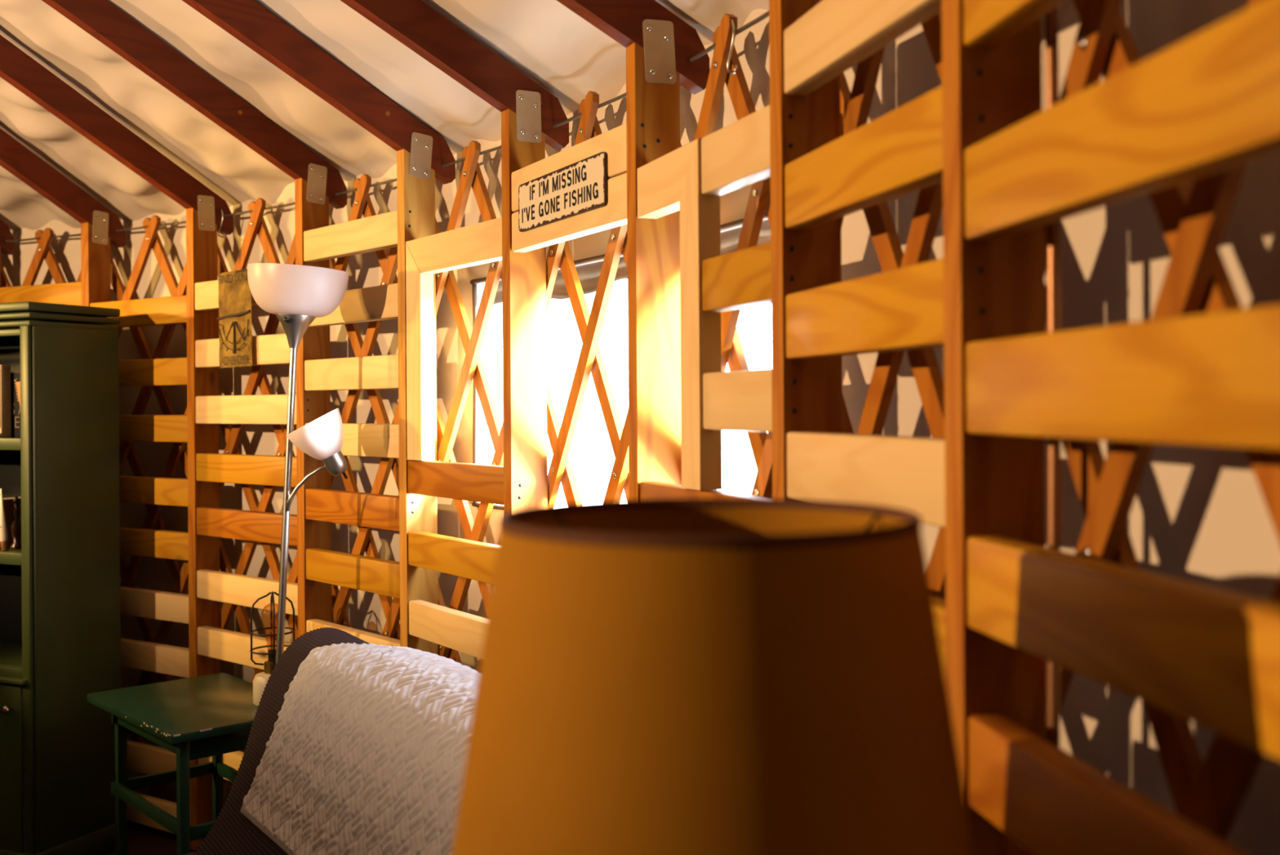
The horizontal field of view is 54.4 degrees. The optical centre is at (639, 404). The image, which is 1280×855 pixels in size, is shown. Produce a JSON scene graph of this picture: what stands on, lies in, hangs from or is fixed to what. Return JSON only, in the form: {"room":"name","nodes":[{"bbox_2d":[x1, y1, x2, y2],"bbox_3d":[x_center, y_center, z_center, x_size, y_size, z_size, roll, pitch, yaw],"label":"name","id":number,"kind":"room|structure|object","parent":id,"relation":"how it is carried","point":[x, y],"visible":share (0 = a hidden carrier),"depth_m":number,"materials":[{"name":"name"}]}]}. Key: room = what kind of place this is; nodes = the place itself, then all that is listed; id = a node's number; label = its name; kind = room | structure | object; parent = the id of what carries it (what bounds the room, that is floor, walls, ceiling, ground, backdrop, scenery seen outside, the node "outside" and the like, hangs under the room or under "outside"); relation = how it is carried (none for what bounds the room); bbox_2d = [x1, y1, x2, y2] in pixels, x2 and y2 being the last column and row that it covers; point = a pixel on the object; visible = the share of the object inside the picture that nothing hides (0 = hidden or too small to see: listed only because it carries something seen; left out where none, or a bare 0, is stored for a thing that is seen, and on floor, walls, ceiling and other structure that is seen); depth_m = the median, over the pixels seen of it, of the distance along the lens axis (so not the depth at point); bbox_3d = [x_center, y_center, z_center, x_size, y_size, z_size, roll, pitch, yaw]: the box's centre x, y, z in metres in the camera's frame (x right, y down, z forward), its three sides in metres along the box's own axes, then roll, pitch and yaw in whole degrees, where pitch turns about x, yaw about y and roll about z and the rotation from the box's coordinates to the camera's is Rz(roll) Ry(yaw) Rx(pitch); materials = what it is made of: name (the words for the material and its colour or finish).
{"room":"traditional dwelling","nodes":[
{"label":"traditional dwelling","id":0,"kind":"room"},
{"bbox_2d":[101,819,195,854],"bbox_3d":[-4.150,1.479,0.300,9.896,0.080,9.896,0,0,0],"label":"floor","id":1,"kind":"structure","parent":0,"point":[142,839],"depth_m":4.05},
{"bbox_2d":[0,246,0,287],"bbox_3d":[-2.389,0.398,4.562,0.038,2.053,0.089,0,0,22],"label":"stud","id":2,"kind":"object","parent":1,"relation":"on","point":[0,246],"visible":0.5,"depth_m":4.59,"materials":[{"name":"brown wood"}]},
{"bbox_2d":[0,281,81,305],"bbox_3d":[-2.150,-0.378,4.417,0.521,0.088,0.036,0,0,26],"label":"wall slat","id":3,"kind":"object","parent":2,"relation":"attached to","point":[66,293],"visible":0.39,"depth_m":4.36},
{"bbox_2d":[0,301,120,854],"bbox_3d":[-2.113,0.560,4.018,0.820,1.730,0.372,0,0,25],"label":"bookcase","id":4,"kind":"object","parent":1,"relation":"on","point":[60,619],"visible":0.98,"depth_m":3.83,"materials":[{"name":"green paint"}]},
{"bbox_2d":[80,222,111,306],"bbox_3d":[-1.879,0.399,4.313,0.038,2.045,0.089,0,0,29],"label":"stud","id":5,"kind":"object","parent":1,"relation":"on","point":[95,259],"visible":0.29,"depth_m":4.28,"materials":[{"name":"brown wood"}]},
{"bbox_2d":[89,294,186,327],"bbox_3d":[-1.659,-0.305,4.138,0.523,0.088,0.036,0,0,33],"label":"wall slat","id":6,"kind":"object","parent":5,"relation":"attached to","point":[166,310],"visible":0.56,"depth_m":4.08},
{"bbox_2d":[118,357,186,386],"bbox_3d":[-1.657,-0.105,4.138,0.523,0.088,0.036,0,0,33],"label":"wall slat","id":7,"kind":"object","parent":5,"relation":"attached to","point":[155,371],"visible":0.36,"depth_m":4.08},
{"bbox_2d":[119,475,187,506],"bbox_3d":[-1.654,0.285,4.138,0.523,0.088,0.036,0,0,33],"label":"wall slat","id":8,"kind":"object","parent":5,"relation":"attached to","point":[132,489],"visible":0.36,"depth_m":4.08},
{"bbox_2d":[119,414,187,442],"bbox_3d":[-1.656,0.079,4.138,0.523,0.088,0.036,0,0,33],"label":"wall slat","id":9,"kind":"object","parent":5,"relation":"attached to","point":[132,428],"visible":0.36,"depth_m":4.07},
{"bbox_2d":[120,586,188,623],"bbox_3d":[-1.652,0.660,4.138,0.523,0.088,0.036,0,0,33],"label":"wall slat","id":10,"kind":"object","parent":5,"relation":"attached to","point":[136,602],"visible":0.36,"depth_m":4.08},
{"bbox_2d":[120,526,188,560],"bbox_3d":[-1.653,0.458,4.138,0.523,0.088,0.036,0,0,33],"label":"wall slat","id":11,"kind":"object","parent":5,"relation":"attached to","point":[155,543],"visible":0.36,"depth_m":4.08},
{"bbox_2d":[120,637,189,677],"bbox_3d":[-1.651,0.834,4.138,0.523,0.088,0.036,0,0,33],"label":"wall slat","id":12,"kind":"object","parent":5,"relation":"attached to","point":[166,659],"visible":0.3,"depth_m":4.08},
{"bbox_2d":[126,738,190,784],"bbox_3d":[-1.648,1.176,4.138,0.523,0.088,0.036,0,0,33],"label":"wall slat","id":13,"kind":"object","parent":5,"relation":"attached to","point":[143,757],"visible":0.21,"depth_m":4.10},
{"bbox_2d":[35,229,244,751],"bbox_3d":[-1.671,0.389,4.255,1.242,2.064,0.056,0,0,32],"label":"lattice lath","id":14,"kind":"object","parent":1,"relation":"on","point":[174,566],"visible":0.23,"depth_m":4.33,"materials":[{"name":"brown wood"}]},
{"bbox_2d":[118,215,160,338],"bbox_3d":[-2.176,0.392,4.507,1.237,2.064,0.056,0,0,25],"label":"lattice lath","id":15,"kind":"object","parent":1,"relation":"on","point":[151,233],"visible":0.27,"depth_m":4.27,"materials":[{"name":"brown wood"}]},
{"bbox_2d":[119,262,186,475],"bbox_3d":[-1.924,0.391,4.379,1.237,2.064,0.056,0,0,29],"label":"lattice lath","id":16,"kind":"object","parent":1,"relation":"on","point":[167,331],"visible":0.19,"depth_m":4.23,"materials":[{"name":"brown wood"}]},
{"bbox_2d":[87,672,257,854],"bbox_3d":[-1.214,1.118,3.445,0.406,0.599,0.620,0,0,-42],"label":"side table","id":17,"kind":"object","parent":1,"relation":"on","point":[193,717],"visible":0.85,"depth_m":3.39,"materials":[{"name":"green paint"}]},
{"bbox_2d":[249,591,295,706],"bbox_3d":[-1.007,0.665,3.415,0.120,0.304,0.120,0,0,-20],"label":"lamp","id":18,"kind":"object","parent":17,"relation":"on","point":[260,681],"visible":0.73,"depth_m":3.39,"materials":[{"name":"metal"}]},
{"bbox_2d":[110,253,256,670],"bbox_3d":[-1.435,0.387,4.096,1.242,2.064,0.056,0,0,36],"label":"lattice lath","id":19,"kind":"object","parent":1,"relation":"on","point":[118,287],"visible":0.23,"depth_m":4.24,"materials":[{"name":"brown wood"}]},
{"bbox_2d":[120,197,266,586],"bbox_3d":[-1.680,0.389,4.236,1.237,2.064,0.056,0,0,32],"label":"lattice lath","id":20,"kind":"object","parent":1,"relation":"on","point":[260,206],"visible":0.41,"depth_m":4.17,"materials":[{"name":"brown wood"}]},
{"bbox_2d":[186,208,220,849],"bbox_3d":[-1.402,0.396,4.002,0.038,2.043,0.089,0,0,36],"label":"stud","id":21,"kind":"object","parent":1,"relation":"on","point":[202,264],"visible":0.43,"depth_m":3.97,"materials":[{"name":"brown wood"}]},
{"bbox_2d":[217,268,252,368],"bbox_3d":[-1.230,-0.260,3.779,0.197,0.301,0.016,-2,-1,40],"label":"banner","id":22,"kind":"object","parent":21,"relation":"hanging from","point":[235,334],"visible":0.98,"depth_m":3.78,"materials":[{"name":"brown"}]},
{"bbox_2d":[195,333,289,367],"bbox_3d":[-1.193,-0.163,3.790,0.554,0.088,0.036,0,0,40],"label":"wall slat","id":23,"kind":"object","parent":21,"relation":"attached to","point":[267,349],"visible":0.56,"depth_m":3.72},
{"bbox_2d":[197,625,291,669],"bbox_3d":[-1.187,0.748,3.790,0.554,0.088,0.036,0,0,40],"label":"wall slat","id":24,"kind":"object","parent":21,"relation":"attached to","point":[231,646],"visible":0.54,"depth_m":3.83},
{"bbox_2d":[195,394,296,424],"bbox_3d":[-1.192,0.015,3.790,0.554,0.088,0.036,0,0,40],"label":"wall slat","id":25,"kind":"object","parent":21,"relation":"attached to","point":[265,409],"visible":0.76,"depth_m":3.77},
{"bbox_2d":[195,453,297,487],"bbox_3d":[-1.190,0.197,3.790,0.554,0.088,0.036,0,0,40],"label":"wall slat","id":26,"kind":"object","parent":21,"relation":"attached to","point":[255,469],"visible":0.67,"depth_m":3.78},
{"bbox_2d":[196,506,297,546],"bbox_3d":[-1.189,0.368,3.790,0.554,0.088,0.036,0,0,40],"label":"wall slat","id":27,"kind":"object","parent":21,"relation":"attached to","point":[232,523],"visible":0.77,"depth_m":3.78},
{"bbox_2d":[196,568,297,615],"bbox_3d":[-1.188,0.568,3.790,0.554,0.088,0.036,0,0,40],"label":"wall slat","id":28,"kind":"object","parent":21,"relation":"attached to","point":[211,584],"visible":0.74,"depth_m":3.79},
{"bbox_2d":[126,232,295,737],"bbox_3d":[-1.446,0.387,4.078,1.237,2.064,0.056,0,0,36],"label":"lattice lath","id":29,"kind":"object","parent":1,"relation":"on","point":[273,322],"visible":0.23,"depth_m":3.99,"materials":[{"name":"brown wood"}]},
{"bbox_2d":[142,217,297,639],"bbox_3d":[-1.210,0.386,3.924,1.242,2.064,0.056,0,0,39],"label":"lattice lath","id":30,"kind":"object","parent":1,"relation":"on","point":[157,247],"visible":0.29,"depth_m":4.02,"materials":[{"name":"brown wood"}]},
{"bbox_2d":[149,173,371,798],"bbox_3d":[-1.221,0.386,3.906,1.237,2.064,0.056,0,0,39],"label":"lattice lath","id":31,"kind":"object","parent":1,"relation":"on","point":[365,182],"visible":0.38,"depth_m":3.87,"materials":[{"name":"brown wood"}]},
{"bbox_2d":[179,626,368,854],"bbox_3d":[-0.711,0.968,2.185,0.985,0.895,1.360,0,0,-34],"label":"chair","id":32,"kind":"object","parent":1,"relation":"on","point":[232,833],"visible":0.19,"depth_m":2.77,"materials":[{"name":"brown"}]},
{"bbox_2d":[240,642,478,854],"bbox_3d":[-0.405,0.688,2.319,0.365,0.386,1.118,0,0,-34],"label":"throw blanket","id":33,"kind":"object","parent":32,"relation":"on","point":[365,753],"visible":0.53,"depth_m":2.34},
{"bbox_2d":[247,262,348,666],"bbox_3d":[-0.917,0.530,3.198,0.346,1.772,0.252,0,0,-2],"label":"floor lamp","id":34,"kind":"object","parent":1,"relation":"on","point":[298,295],"visible":0.98,"depth_m":3.14,"materials":[{"name":"glass"}]},
{"bbox_2d":[223,246,397,785],"bbox_3d":[-1.007,0.384,3.721,1.237,2.064,0.056,0,0,43],"label":"lattice lath","id":35,"kind":"object","parent":1,"relation":"on","point":[391,267],"visible":0.13,"depth_m":3.51,"materials":[{"name":"brown wood"}]},
{"bbox_2d":[294,177,332,636],"bbox_3d":[-0.945,0.383,3.612,0.040,2.064,0.089,0,0,44],"label":"stud","id":36,"kind":"object","parent":1,"relation":"on","point":[314,597],"visible":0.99,"depth_m":3.59,"materials":[{"name":"brown wood"}]},
{"bbox_2d":[303,210,397,262],"bbox_3d":[-0.780,-0.455,3.392,0.036,0.088,0.511,0,0,-42],"label":"wall slat","id":37,"kind":"object","parent":36,"relation":"attached to","point":[377,232],"visible":0.76,"depth_m":3.37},
{"bbox_2d":[304,354,398,391],"bbox_3d":[-0.778,-0.085,3.392,0.036,0.088,0.511,0,0,-42],"label":"wall slat","id":38,"kind":"object","parent":36,"relation":"attached to","point":[378,371],"visible":0.76,"depth_m":3.37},
{"bbox_2d":[305,488,399,531],"bbox_3d":[-0.775,0.283,3.392,0.036,0.088,0.511,0,0,-42],"label":"wall slat","id":39,"kind":"object","parent":36,"relation":"attached to","point":[380,511],"visible":0.76,"depth_m":3.37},
{"bbox_2d":[305,422,399,457],"bbox_3d":[-0.777,0.095,3.392,0.036,0.088,0.511,0,0,-42],"label":"wall slat","id":40,"kind":"object","parent":36,"relation":"attached to","point":[371,440],"visible":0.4,"depth_m":3.29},
{"bbox_2d":[306,547,399,598],"bbox_3d":[-0.774,0.455,3.392,0.036,0.088,0.511,0,0,-42],"label":"wall slat","id":41,"kind":"object","parent":36,"relation":"attached to","point":[361,572],"visible":0.76,"depth_m":3.37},
{"bbox_2d":[308,283,397,327],"bbox_3d":[-0.779,-0.268,3.392,0.036,0.088,0.511,0,0,-42],"label":"wall slat","id":42,"kind":"object","parent":36,"relation":"attached to","point":[377,303],"visible":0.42,"depth_m":3.32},
{"bbox_2d":[248,200,399,639],"bbox_3d":[-0.792,0.383,3.539,0.056,2.064,1.242,0,0,-44],"label":"lattice lath","id":43,"kind":"object","parent":1,"relation":"on","point":[264,235],"visible":0.26,"depth_m":3.62,"materials":[{"name":"brown wood"}]},
{"bbox_2d":[329,258,462,664],"bbox_3d":[-0.601,0.381,3.329,0.056,2.064,1.242,0,0,-40],"label":"lattice lath","id":44,"kind":"object","parent":1,"relation":"on","point":[355,337],"visible":0.15,"depth_m":3.50,"materials":[{"name":"brown wood"}]},
{"bbox_2d":[332,140,480,624],"bbox_3d":[-0.805,0.383,3.523,0.056,2.064,1.237,0,0,-44],"label":"lattice lath","id":45,"kind":"object","parent":1,"relation":"on","point":[473,153],"visible":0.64,"depth_m":3.23,"materials":[{"name":"brown wood"}]},
{"bbox_2d":[396,148,438,654],"bbox_3d":[-0.569,0.382,3.201,0.089,2.061,0.040,0,0,-39],"label":"stud","id":46,"kind":"object","parent":1,"relation":"on","point":[415,196],"visible":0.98,"depth_m":3.18,"materials":[{"name":"brown wood"}]},
{"bbox_2d":[408,530,497,583],"bbox_3d":[-0.430,0.363,2.966,0.036,0.085,0.500,0,0,-36],"label":"wall slat","id":47,"kind":"object","parent":46,"relation":"attached to","point":[475,560],"visible":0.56,"depth_m":2.96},
{"bbox_2d":[353,177,491,614],"bbox_3d":[-0.423,0.380,3.107,0.056,2.064,1.242,0,0,-37],"label":"lattice lath","id":48,"kind":"object","parent":1,"relation":"on","point":[463,508],"visible":0.23,"depth_m":3.21,"materials":[{"name":"brown wood"}]},
{"bbox_2d":[381,260,502,637],"bbox_3d":[-0.615,0.381,3.313,0.056,2.064,1.237,0,0,-40],"label":"lattice lath","id":49,"kind":"object","parent":1,"relation":"on","point":[495,271],"visible":0.38,"depth_m":3.11,"materials":[{"name":"brown wood"}]},
{"bbox_2d":[435,217,501,450],"bbox_3d":[-0.260,0.379,2.875,0.056,2.064,1.242,0,0,-33],"label":"lattice lath","id":50,"kind":"object","parent":1,"relation":"on","point":[453,293],"visible":0.27,"depth_m":3.11,"materials":[{"name":"brown wood"}]},
{"bbox_2d":[438,91,599,657],"bbox_3d":[-0.439,0.380,3.093,0.056,2.064,1.237,0,0,-37],"label":"lattice lath","id":51,"kind":"object","parent":1,"relation":"on","point":[591,104],"visible":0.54,"depth_m":2.79,"materials":[{"name":"brown wood"}]},
{"bbox_2d":[462,146,581,502],"bbox_3d":[-0.110,0.378,2.633,0.056,2.064,1.242,0,0,-30],"label":"lattice lath","id":52,"kind":"object","parent":1,"relation":"on","point":[568,482],"visible":0.22,"depth_m":2.81,"materials":[{"name":"brown wood"}]},
{"bbox_2d":[501,108,547,514],"bbox_3d":[-0.251,0.382,2.757,0.089,2.056,0.040,0,0,-32],"label":"stud","id":53,"kind":"object","parent":1,"relation":"on","point":[523,273],"visible":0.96,"depth_m":2.74,"materials":[{"name":"brown wood"}]},
{"bbox_2d":[408,599,486,657],"bbox_3d":[-0.429,0.539,2.966,0.036,0.087,0.500,0,0,-36],"label":"wall slat","id":54,"kind":"object","parent":53,"relation":"attached to","point":[456,629],"visible":0.56,"depth_m":2.98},
{"bbox_2d":[515,89,541,142],"bbox_3d":[-0.244,-0.634,2.741,0.060,0.112,0.006,-2,1,-32],"label":"plate","id":55,"kind":"object","parent":53,"relation":"attached to","point":[528,105],"visible":1,"depth_m":2.74,"materials":[{"name":"metal"}]},
{"bbox_2d":[518,151,607,231],"bbox_3d":[-0.160,-0.419,2.484,0.006,0.100,0.408,0,0,-28],"label":"sign","id":56,"kind":"object","parent":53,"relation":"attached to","point":[580,187],"visible":1,"depth_m":2.46,"materials":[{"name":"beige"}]},
{"bbox_2d":[547,224,626,505],"bbox_3d":[-0.276,0.379,2.861,0.056,2.064,1.237,0,0,-33],"label":"lattice lath","id":57,"kind":"object","parent":1,"relation":"on","point":[617,235],"visible":0.41,"depth_m":2.62,"materials":[{"name":"brown wood"}]},
{"bbox_2d":[559,240,629,499],"bbox_3d":[0.024,0.377,2.383,0.056,2.064,1.242,0,0,-26],"label":"lattice lath","id":58,"kind":"object","parent":1,"relation":"on","point":[571,277],"visible":0.23,"depth_m":2.62,"materials":[{"name":"brown wood"}]},
{"bbox_2d":[626,42,681,499],"bbox_3d":[0.030,0.383,2.238,0.089,2.049,0.040,0,0,-25],"label":"stud","id":59,"kind":"object","parent":1,"relation":"on","point":[652,109],"visible":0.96,"depth_m":2.22,"materials":[{"name":"brown wood"}]},
{"bbox_2d":[642,19,675,84],"bbox_3d":[0.036,-0.629,2.220,0.065,0.114,0.006,0,0,-25],"label":"plate","id":60,"kind":"object","parent":59,"relation":"attached to","point":[658,35],"visible":1,"depth_m":2.22,"materials":[{"name":"metal"}]},
{"bbox_2d":[604,13,737,500],"bbox_3d":[-0.127,0.378,2.621,0.056,2.064,1.237,0,0,-30],"label":"lattice lath","id":61,"kind":"object","parent":1,"relation":"on","point":[717,73],"visible":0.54,"depth_m":2.15,"materials":[{"name":"brown wood"}]},
{"bbox_2d":[720,177,770,371],"bbox_3d":[0.006,0.377,2.372,0.056,2.064,1.237,0,0,-26],"label":"lattice lath","id":62,"kind":"object","parent":1,"relation":"on","point":[760,190],"visible":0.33,"depth_m":2.02,"materials":[{"name":"brown wood"}]},
{"bbox_2d":[712,26,853,433],"bbox_3d":[0.333,0.375,1.590,0.056,2.064,1.242,0,0,-16],"label":"lattice lath","id":63,"kind":"object","parent":1,"relation":"on","point":[741,100],"visible":0.12,"depth_m":2.09,"materials":[{"name":"brown wood"}]},
{"bbox_2d":[768,0,842,499],"bbox_3d":[0.234,0.380,1.718,0.089,2.053,0.040,0,0,-18],"label":"stud","id":64,"kind":"object","parent":1,"relation":"on","point":[806,394],"visible":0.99,"depth_m":1.70,"materials":[{"name":"brown wood"}]},
{"bbox_2d":[701,105,770,195],"bbox_3d":[0.154,-0.373,1.844,0.036,0.090,0.238,0,0,-21],"label":"wall slat","id":65,"kind":"object","parent":64,"relation":"attached to","point":[735,156],"visible":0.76,"depth_m":1.83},
{"bbox_2d":[702,241,771,311],"bbox_3d":[0.156,-0.186,1.844,0.036,0.082,0.238,0,0,-21],"label":"wall slat","id":66,"kind":"object","parent":64,"relation":"attached to","point":[741,278],"visible":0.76,"depth_m":1.83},
{"bbox_2d":[702,368,772,431],"bbox_3d":[0.157,-0.006,1.844,0.036,0.089,0.238,0,0,-21],"label":"wall slat","id":67,"kind":"object","parent":64,"relation":"attached to","point":[733,400],"visible":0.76,"depth_m":1.83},
{"bbox_2d":[783,0,942,95],"bbox_3d":[0.267,-0.464,1.479,0.036,0.088,0.440,0,0,-15],"label":"wall slat","id":68,"kind":"object","parent":64,"relation":"attached to","point":[833,37],"visible":1,"depth_m":1.51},
{"bbox_2d":[786,431,945,527],"bbox_3d":[0.271,0.081,1.479,0.036,0.090,0.440,0,0,-15],"label":"wall slat","id":69,"kind":"object","parent":64,"relation":"attached to","point":[908,473],"visible":0.71,"depth_m":1.43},
{"bbox_2d":[751,46,884,497],"bbox_3d":[0.125,0.376,2.115,0.056,2.064,1.237,0,0,-23],"label":"lattice lath","id":70,"kind":"object","parent":1,"relation":"on","point":[867,72],"visible":0.24,"depth_m":1.68,"materials":[{"name":"brown wood"}]},
{"bbox_2d":[840,72,944,437],"bbox_3d":[0.403,0.374,1.314,0.056,2.064,1.242,0,0,-13],"label":"lattice lath","id":71,"kind":"object","parent":1,"relation":"on","point":[926,370],"visible":0.2,"depth_m":1.59,"materials":[{"name":"brown wood"}]},
{"bbox_2d":[857,181,942,435],"bbox_3d":[0.227,0.376,1.851,0.056,2.064,1.237,0,0,-19],"label":"lattice lath","id":72,"kind":"object","parent":1,"relation":"on","point":[929,206],"visible":0.04,"depth_m":1.58,"materials":[{"name":"brown wood"}]},
{"bbox_2d":[942,0,1046,854],"bbox_3d":[0.358,0.379,1.249,0.089,2.053,0.040,0,0,-12],"label":"stud","id":73,"kind":"object","parent":1,"relation":"on","point":[993,289],"visible":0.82,"depth_m":1.23,"materials":[{"name":"brown wood"}]},
{"bbox_2d":[784,85,942,229],"bbox_3d":[0.269,-0.282,1.479,0.036,0.088,0.440,0,0,-15],"label":"wall slat","id":74,"kind":"object","parent":73,"relation":"attached to","point":[899,153],"visible":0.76,"depth_m":1.43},
{"bbox_2d":[785,257,943,359],"bbox_3d":[0.270,-0.106,1.479,0.036,0.088,0.440,0,0,-15],"label":"wall slat","id":75,"kind":"object","parent":73,"relation":"attached to","point":[900,308],"visible":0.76,"depth_m":1.43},
{"bbox_2d":[963,0,1066,47],"bbox_3d":[0.369,-0.396,0.984,0.036,0.090,0.487,0,0,-9],"label":"wall slat","id":76,"kind":"object","parent":73,"relation":"attached to","point":[986,23],"visible":1,"depth_m":1.16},
{"bbox_2d":[965,303,1279,450],"bbox_3d":[0.372,-0.017,0.984,0.036,0.090,0.487,0,0,-9],"label":"wall slat","id":77,"kind":"object","parent":73,"relation":"attached to","point":[1212,379],"visible":1,"depth_m":0.91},
{"bbox_2d":[967,535,1279,759],"bbox_3d":[0.373,0.173,0.984,0.036,0.090,0.487,0,0,-9],"label":"wall slat","id":78,"kind":"object","parent":73,"relation":"attached to","point":[1206,656],"visible":1,"depth_m":0.91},
{"bbox_2d":[927,0,1121,599],"bbox_3d":[0.313,0.375,1.581,0.056,2.064,1.237,0,0,-16],"label":"lattice lath","id":79,"kind":"object","parent":1,"relation":"on","point":[1098,20],"visible":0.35,"depth_m":1.17,"materials":[{"name":"brown wood"}]},
{"bbox_2d":[1044,5,1061,747],"bbox_3d":[0.402,0.415,1.217,0.024,1.976,0.040,0,0,-23],"label":"copper pipe","id":80,"kind":"object","parent":1,"relation":"on","point":[1051,48],"visible":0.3,"depth_m":1.21,"materials":[{"name":"brown"}]},
{"bbox_2d":[920,10,1227,842],"bbox_3d":[0.456,0.374,1.035,0.056,2.064,1.242,0,0,-9],"label":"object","id":81,"kind":"object","parent":1,"relation":"on","point":[1179,753],"visible":0.17,"depth_m":1.15,"materials":[{"name":"brown wood"}]},
{"bbox_2d":[1045,0,1262,711],"bbox_3d":[0.383,0.374,1.307,0.056,2.064,1.237,0,0,-13],"label":"lattice lath","id":82,"kind":"object","parent":1,"relation":"on","point":[1212,197],"visible":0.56,"depth_m":1.04,"materials":[{"name":"brown wood"}]},
{"bbox_2d":[1071,0,1279,542],"bbox_3d":[0.492,0.374,0.753,0.056,2.064,1.242,0,0,-6],"label":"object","id":83,"kind":"object","parent":1,"relation":"on","point":[1169,203],"visible":0.24,"depth_m":1.03,"materials":[{"name":"brown wood"}]},
{"bbox_2d":[1181,576,1279,840],"bbox_3d":[0.436,0.374,1.030,0.056,2.064,1.237,0,0,-9],"label":"lattice lath","id":84,"kind":"object","parent":1,"relation":"on","point":[1228,769],"visible":0.5,"depth_m":0.98,"materials":[{"name":"brown wood"}]},
{"bbox_3d":[0.056,1.080,0.902,0.400,0.660,0.400,0,0,0],"label":"end table","id":85,"kind":"object","parent":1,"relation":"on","visible":0},
{"bbox_2d":[451,497,974,854],"bbox_3d":[0.052,0.414,0.902,0.383,0.671,0.383,0,0,-24],"label":"table lamp","id":86,"kind":"object","parent":85,"relation":"on","point":[673,676],"visible":1,"depth_m":0.76,"materials":[{"name":"fabric"}]},
{"bbox_3d":[0.438,0.378,0.723,0.089,2.053,0.038,0,0,-5],"label":"stud","id":87,"kind":"object","parent":1,"relation":"on","visible":0},
{"bbox_2d":[968,713,1248,854],"bbox_3d":[0.375,0.348,0.984,0.036,0.090,0.487,0,0,-9],"label":"wall slat","id":88,"kind":"object","parent":87,"relation":"attached to","point":[1049,800],"visible":1,"depth_m":1.04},
{"bbox_2d":[964,0,1279,239],"bbox_3d":[0.371,-0.207,0.984,0.036,0.090,0.487,0,0,-9],"label":"wall slat","id":89,"kind":"object","parent":87,"relation":"attached to","point":[1206,103],"visible":1,"depth_m":0.91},
{"bbox_2d":[0,0,768,230],"bbox_3d":[-1.661,-1.706,2.601,4.906,2.191,4.936,0,0,0],"label":"ceiling","id":90,"kind":"structure","parent":0,"point":[553,46],"depth_m":3.35,"materials":[{"name":"fabric"}]},
{"bbox_2d":[0,128,125,248],"bbox_3d":[-2.846,-1.639,2.618,0.039,2.185,4.100,0,0,29],"label":"rafter","id":91,"kind":"object","parent":90,"relation":"attached to","point":[15,157],"visible":0.82,"depth_m":4.15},
{"bbox_2d":[0,34,233,235],"bbox_3d":[-2.571,-1.639,2.437,0.039,2.185,4.100,0,0,36],"label":"rafter","id":92,"kind":"object","parent":90,"relation":"attached to","point":[18,68],"visible":0.91,"depth_m":3.72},
{"bbox_2d":[41,0,346,208],"bbox_3d":[-2.307,-1.662,2.211,0.041,2.185,4.100,0,0,44],"label":"rafter","id":93,"kind":"object","parent":90,"relation":"attached to","point":[100,19],"visible":1,"depth_m":3.34,"materials":[{"name":"brown wood"}]},
{"bbox_2d":[182,0,455,184],"bbox_3d":[-2.091,-1.660,1.973,4.100,2.185,0.042,0,0,-39],"label":"rafter","id":94,"kind":"object","parent":90,"relation":"attached to","point":[247,21],"visible":1,"depth_m":3.02,"materials":[{"name":"brown wood"}]},
{"bbox_2d":[340,0,568,150],"bbox_3d":[-1.907,-1.657,1.715,4.100,2.185,0.039,0,0,-32],"label":"rafter","id":95,"kind":"object","parent":90,"relation":"attached to","point":[415,24],"visible":0.96,"depth_m":2.66,"materials":[{"name":"brown wood"}]},
{"bbox_2d":[556,0,709,94],"bbox_3d":[-1.745,-1.651,1.414,4.100,2.185,0.043,0,0,-25],"label":"rafter","id":96,"kind":"object","parent":90,"relation":"attached to","point":[621,20],"visible":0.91,"depth_m":2.21,"materials":[{"name":"brown wood"}]},
{"bbox_2d":[4,10,768,242],"bbox_3d":[-0.868,-0.591,2.717,1.195,0.100,6.240,0,0,-36],"label":"steel cable","id":97,"kind":"object","parent":96,"relation":"attached to","point":[766,15],"visible":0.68,"depth_m":3.00,"materials":[{"name":"grey metal"}]},
{"bbox_2d":[0,0,1279,854],"bbox_3d":[-1.026,0.347,3.071,1.144,2.180,6.173,0,0,-41],"label":"wall","id":98,"kind":"structure","parent":0,"point":[1198,514],"depth_m":1.69,"materials":[{"name":"fabric"}]},
{"bbox_2d":[405,217,502,460],"bbox_3d":[-0.433,-0.138,2.966,0.036,0.552,0.499,0,0,-36],"label":"window frame","id":99,"kind":"object","parent":98,"relation":"attached to","point":[419,286],"depth_m":3.10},
{"bbox_2d":[408,459,503,504],"bbox_3d":[-0.431,0.181,2.966,0.036,0.085,0.500,0,0,-36],"label":"wall slat","id":100,"kind":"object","parent":98,"relation":"attached to","point":[479,482],"depth_m":2.94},
{"bbox_2d":[511,123,626,252],"bbox_3d":[-0.137,-0.421,2.488,0.037,0.175,0.544,0,0,-28],"label":"window header","id":101,"kind":"object","parent":98,"relation":"attached to","point":[614,214],"depth_m":2.41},
{"bbox_2d":[470,212,770,510],"bbox_3d":[-0.064,-0.042,2.689,0.101,0.625,1.358,0,0,-30],"label":"window","id":102,"kind":"structure","parent":98,"relation":"in","point":[588,269],"depth_m":2.85,"materials":[{"name":"white plastic"}]},
{"bbox_2d":[636,137,722,490],"bbox_3d":[0.061,-0.141,2.082,0.039,0.552,0.270,0,0,-21],"label":"window frame","id":103,"kind":"structure","parent":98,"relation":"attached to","point":[700,213],"depth_m":1.97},
{"bbox_2d":[640,480,772,498],"bbox_3d":[0.109,0.179,1.971,0.036,0.087,0.511,0,0,-21],"label":"window sill","id":104,"kind":"structure","parent":98,"relation":"attached to","point":[650,489],"depth_m":2.05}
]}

